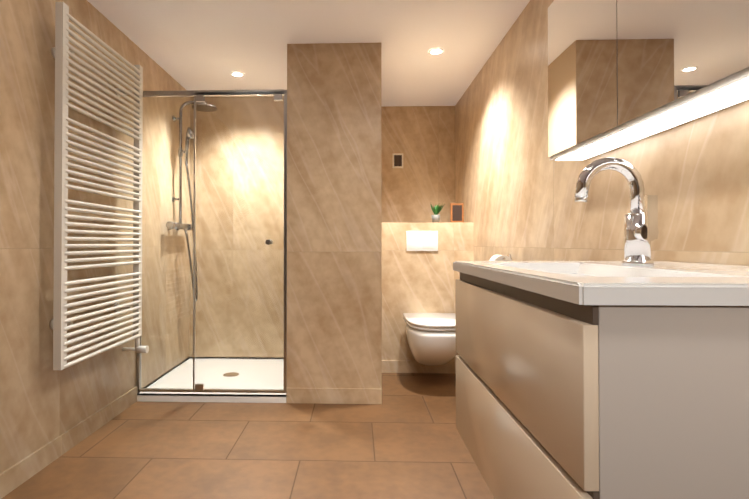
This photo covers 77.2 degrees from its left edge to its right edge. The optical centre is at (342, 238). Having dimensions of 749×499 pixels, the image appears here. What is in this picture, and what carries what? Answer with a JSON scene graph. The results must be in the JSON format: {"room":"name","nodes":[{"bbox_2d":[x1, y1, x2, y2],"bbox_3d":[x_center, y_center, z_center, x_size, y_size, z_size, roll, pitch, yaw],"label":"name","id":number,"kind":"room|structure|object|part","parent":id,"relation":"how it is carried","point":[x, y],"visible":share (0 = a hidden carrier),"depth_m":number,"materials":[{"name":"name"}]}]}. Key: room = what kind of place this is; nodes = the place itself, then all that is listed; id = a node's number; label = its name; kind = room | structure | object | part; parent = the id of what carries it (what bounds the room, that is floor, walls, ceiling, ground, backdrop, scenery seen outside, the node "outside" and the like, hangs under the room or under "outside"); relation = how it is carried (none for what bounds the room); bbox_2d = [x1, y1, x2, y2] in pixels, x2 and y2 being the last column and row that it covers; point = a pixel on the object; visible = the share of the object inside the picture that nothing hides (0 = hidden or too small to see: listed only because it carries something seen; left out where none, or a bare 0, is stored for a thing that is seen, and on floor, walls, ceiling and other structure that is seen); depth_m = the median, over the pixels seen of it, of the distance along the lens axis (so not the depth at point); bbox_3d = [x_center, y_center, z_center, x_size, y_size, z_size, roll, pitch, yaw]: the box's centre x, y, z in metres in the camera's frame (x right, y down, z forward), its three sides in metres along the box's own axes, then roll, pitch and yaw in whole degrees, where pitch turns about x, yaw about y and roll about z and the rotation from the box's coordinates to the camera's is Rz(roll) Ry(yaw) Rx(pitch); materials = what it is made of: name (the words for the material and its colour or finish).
{"room":"bathroom","nodes":[
{"label":"bathroom","id":0,"kind":"room"},
{"bbox_2d":[0,0,185,473],"bbox_3d":[-1.415,-0.122,0.794,0.150,2.200,6.370,0,-1,2],"label":"wall","id":1,"kind":"structure","parent":0,"point":[42,402],"depth_m":2.04,"materials":[{"name":"tile"}]},
{"bbox_2d":[0,386,137,498],"bbox_3d":[-1.348,0.928,0.317,0.012,0.090,5.142,0,-1,2],"label":"skirt","id":2,"kind":"object","parent":1,"relation":"attached to","point":[16,475],"visible":1,"depth_m":2.14,"materials":[{"name":"tile"}]},
{"bbox_2d":[50,2,148,369],"bbox_3d":[-1.217,-0.178,2.381,0.144,1.676,0.752,0,-1,2],"label":"towel radiator","id":3,"kind":"object","parent":1,"relation":"attached to","point":[61,323],"visible":1,"depth_m":2.23,"materials":[{"name":"white metal"}]},
{"bbox_2d":[136,89,286,392],"bbox_3d":[-0.806,0.011,2.894,0.933,1.865,0.080,0,-1,2],"label":"shower enclosure","id":4,"kind":"object","parent":1,"relation":"attached to","point":[214,240],"visible":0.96,"depth_m":2.89,"materials":[{"name":"clear glass"}]},
{"bbox_3d":[-0.635,0.009,2.887,0.552,1.836,0.008,0,-1,2],"label":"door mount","id":5,"kind":"part","parent":4,"relation":"part of","materials":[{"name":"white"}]},
{"bbox_2d":[2,373,493,498],"bbox_3d":[-0.214,1.039,0.950,2.540,0.120,6.780,0,-1,2],"label":"floor","id":6,"kind":"structure","parent":0,"point":[404,440],"depth_m":2.16,"materials":[{"name":"tile"}]},
{"bbox_2d":[137,392,285,402],"bbox_3d":[-0.792,0.979,3.331,0.931,0.049,0.934,0,-1,2],"label":"shower tray","id":7,"kind":"object","parent":6,"relation":"on","point":[210,397],"visible":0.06,"depth_m":2.87,"materials":[{"name":"white ceramic"}]},
{"bbox_2d":[87,0,529,106],"bbox_3d":[-0.214,-1.281,0.974,2.540,0.120,6.780,0,-1,2],"label":"ceiling","id":8,"kind":"structure","parent":0,"point":[199,44],"depth_m":2.77,"materials":[{"name":"white paint"}]},
{"bbox_2d":[231,72,243,75],"bbox_3d":[-0.758,-1.193,3.391,0.096,0.006,0.096,0,-1,2],"label":"recessed light","id":9,"kind":"object","parent":8,"relation":"in","point":[237,73],"visible":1,"depth_m":3.38,"materials":[{"name":"white"}]},
{"bbox_2d":[429,48,443,53],"bbox_3d":[0.600,-1.197,2.988,0.096,0.006,0.096,0,-1,2],"label":"recessed light","id":10,"kind":"object","parent":8,"relation":"in","point":[436,50],"visible":1,"depth_m":2.98,"materials":[{"name":"white"}]},
{"bbox_2d":[287,43,381,388],"bbox_3d":[-0.026,-0.094,3.604,0.579,2.200,1.486,0,-1,2],"label":"wall","id":11,"kind":"structure","parent":0,"point":[334,257],"depth_m":2.86,"materials":[{"name":"tile"}]},
{"bbox_2d":[286,388,381,403],"bbox_3d":[-0.050,0.954,2.845,0.579,0.090,0.012,0,-1,2],"label":"skirt","id":12,"kind":"object","parent":11,"relation":"attached to","point":[336,395],"depth_m":2.84,"materials":[{"name":"tile"}]},
{"bbox_2d":[381,106,454,222],"bbox_3d":[0.647,-0.087,4.251,0.726,2.200,0.150,0,-1,2],"label":"wall","id":13,"kind":"structure","parent":0,"point":[421,139],"depth_m":4.18,"materials":[{"name":"tile"}]},
{"bbox_2d":[392,153,402,167],"bbox_3d":[0.497,-0.698,4.179,0.096,0.130,0.014,0,-1,2],"label":"framed picture","id":14,"kind":"object","parent":13,"relation":"attached to","point":[397,160],"visible":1,"depth_m":4.17,"materials":[{"name":"white paper"}]},
{"bbox_2d":[382,222,473,360],"bbox_3d":[0.634,0.444,3.848,0.726,1.130,0.646,0,-1,2],"label":"wall","id":15,"kind":"structure","parent":0,"point":[418,281],"depth_m":3.53,"materials":[{"name":"tile"}]},
{"bbox_2d":[382,360,455,372],"bbox_3d":[0.624,0.960,3.514,0.726,0.090,0.012,0,-1,2],"label":"skirt","id":16,"kind":"object","parent":15,"relation":"attached to","point":[390,366],"visible":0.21,"depth_m":3.51,"materials":[{"name":"tile"}]},
{"bbox_2d":[406,231,437,250],"bbox_3d":[0.602,0.015,3.523,0.236,0.150,0.013,0,-1,2],"label":"flush plate","id":17,"kind":"object","parent":15,"relation":"attached to","point":[421,240],"visible":1,"depth_m":3.52,"materials":[{"name":"white plastic"}]},
{"bbox_2d":[403,313,457,365],"bbox_3d":[0.638,0.724,3.246,0.386,0.355,0.546,0,-1,2],"label":"toilet","id":18,"kind":"object","parent":15,"relation":"attached to","point":[431,338],"visible":0.85,"depth_m":3.05,"materials":[{"name":"white ceramic"}]},
{"bbox_3d":[0.638,0.585,3.232,0.382,0.018,0.490,0,-1,2],"label":"seat","id":19,"kind":"part","parent":18,"relation":"part of","materials":[{"name":"white ceramic"}]},
{"bbox_3d":[0.638,0.559,3.230,0.386,0.026,0.495,0,-1,2],"label":"lid","id":20,"kind":"part","parent":18,"relation":"part of","materials":[{"name":"white ceramic"}]},
{"bbox_2d":[430,202,444,221],"bbox_3d":[0.728,-0.210,3.597,0.117,0.172,0.098,0,-1,2],"label":"plant pot","id":21,"kind":"object","parent":15,"relation":"on","point":[436,211],"visible":0.81,"depth_m":3.57,"materials":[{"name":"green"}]},
{"bbox_2d":[450,203,463,221],"bbox_3d":[0.879,-0.199,3.583,0.100,0.150,0.014,0,-1,2],"label":"frame","id":22,"kind":"object","parent":15,"relation":"on","point":[456,212],"visible":0.82,"depth_m":3.58,"materials":[{"name":"brown wood"}]},
{"bbox_2d":[455,0,748,265],"bbox_3d":[0.981,-0.121,0.924,0.150,2.200,6.780,0,-1,2],"label":"wall","id":23,"kind":"structure","parent":0,"point":[515,186],"depth_m":2.00,"materials":[{"name":"tile"}]},
{"bbox_2d":[489,254,511,260],"bbox_3d":[0.893,0.139,2.616,0.129,0.109,0.162,0,-1,2],"label":"holder","id":24,"kind":"object","parent":23,"relation":"attached to","point":[500,258],"visible":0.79,"depth_m":2.55,"materials":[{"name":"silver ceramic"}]},
{"bbox_2d":[548,0,649,160],"bbox_3d":[0.854,-0.600,1.564,0.138,0.590,0.480,0,-1,2],"label":"upper cabinet","id":25,"kind":"object","parent":23,"relation":"attached to","point":[577,29],"depth_m":1.56,"materials":[{"name":"white"}]},
{"bbox_3d":[0.788,-0.605,1.566,0.005,0.576,0.476,0,-1,2],"label":"door","id":26,"kind":"part","parent":25,"relation":"part of","materials":[{"name":"clear glass"}]},
{"bbox_2d":[453,157,748,498],"bbox_3d":[0.607,0.175,0.961,0.596,0.727,0.777,0,-1,2],"label":"bathroom vanity","id":27,"kind":"object","parent":23,"relation":"attached to","point":[627,377],"visible":1,"depth_m":0.59,"materials":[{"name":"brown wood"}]},
{"bbox_3d":[0.324,0.434,0.967,0.019,0.208,0.765,0,-1,2],"label":"drawer","id":28,"kind":"part","parent":27,"relation":"part of","materials":[{"name":"beige paint"}]},
{"bbox_3d":[0.324,0.216,0.969,0.019,0.208,0.765,0,-1,2],"label":"drawer","id":29,"kind":"part","parent":27,"relation":"part of","materials":[{"name":"beige paint"}]},
{"bbox_2d":[453,261,748,305],"bbox_3d":[0.607,0.103,0.961,0.596,0.087,0.777,0,-1,2],"label":"basin","id":30,"kind":"object","parent":27,"relation":"in","point":[480,283],"depth_m":0.76,"materials":[{"name":"white ceramic"}]},
{"bbox_2d":[574,157,658,265],"bbox_3d":[0.621,-0.064,1.063,0.173,0.248,0.088,0,-1,2],"label":"tap","id":31,"kind":"object","parent":27,"relation":"on","point":[641,224],"depth_m":1.06,"materials":[{"name":"silver metal"}]},
{"bbox_2d":[608,0,748,135],"bbox_3d":[0.837,-0.605,1.009,0.138,0.590,0.630,0,-1,2],"label":"upper cabinet","id":32,"kind":"object","parent":23,"relation":"attached to","point":[621,73],"depth_m":1.11,"materials":[{"name":"white metal"}]},
{"bbox_3d":[0.771,-0.610,1.011,0.005,0.576,0.626,0,-1,2],"label":"door","id":33,"kind":"part","parent":32,"relation":"part of","materials":[{"name":"clear glass"}]}
]}

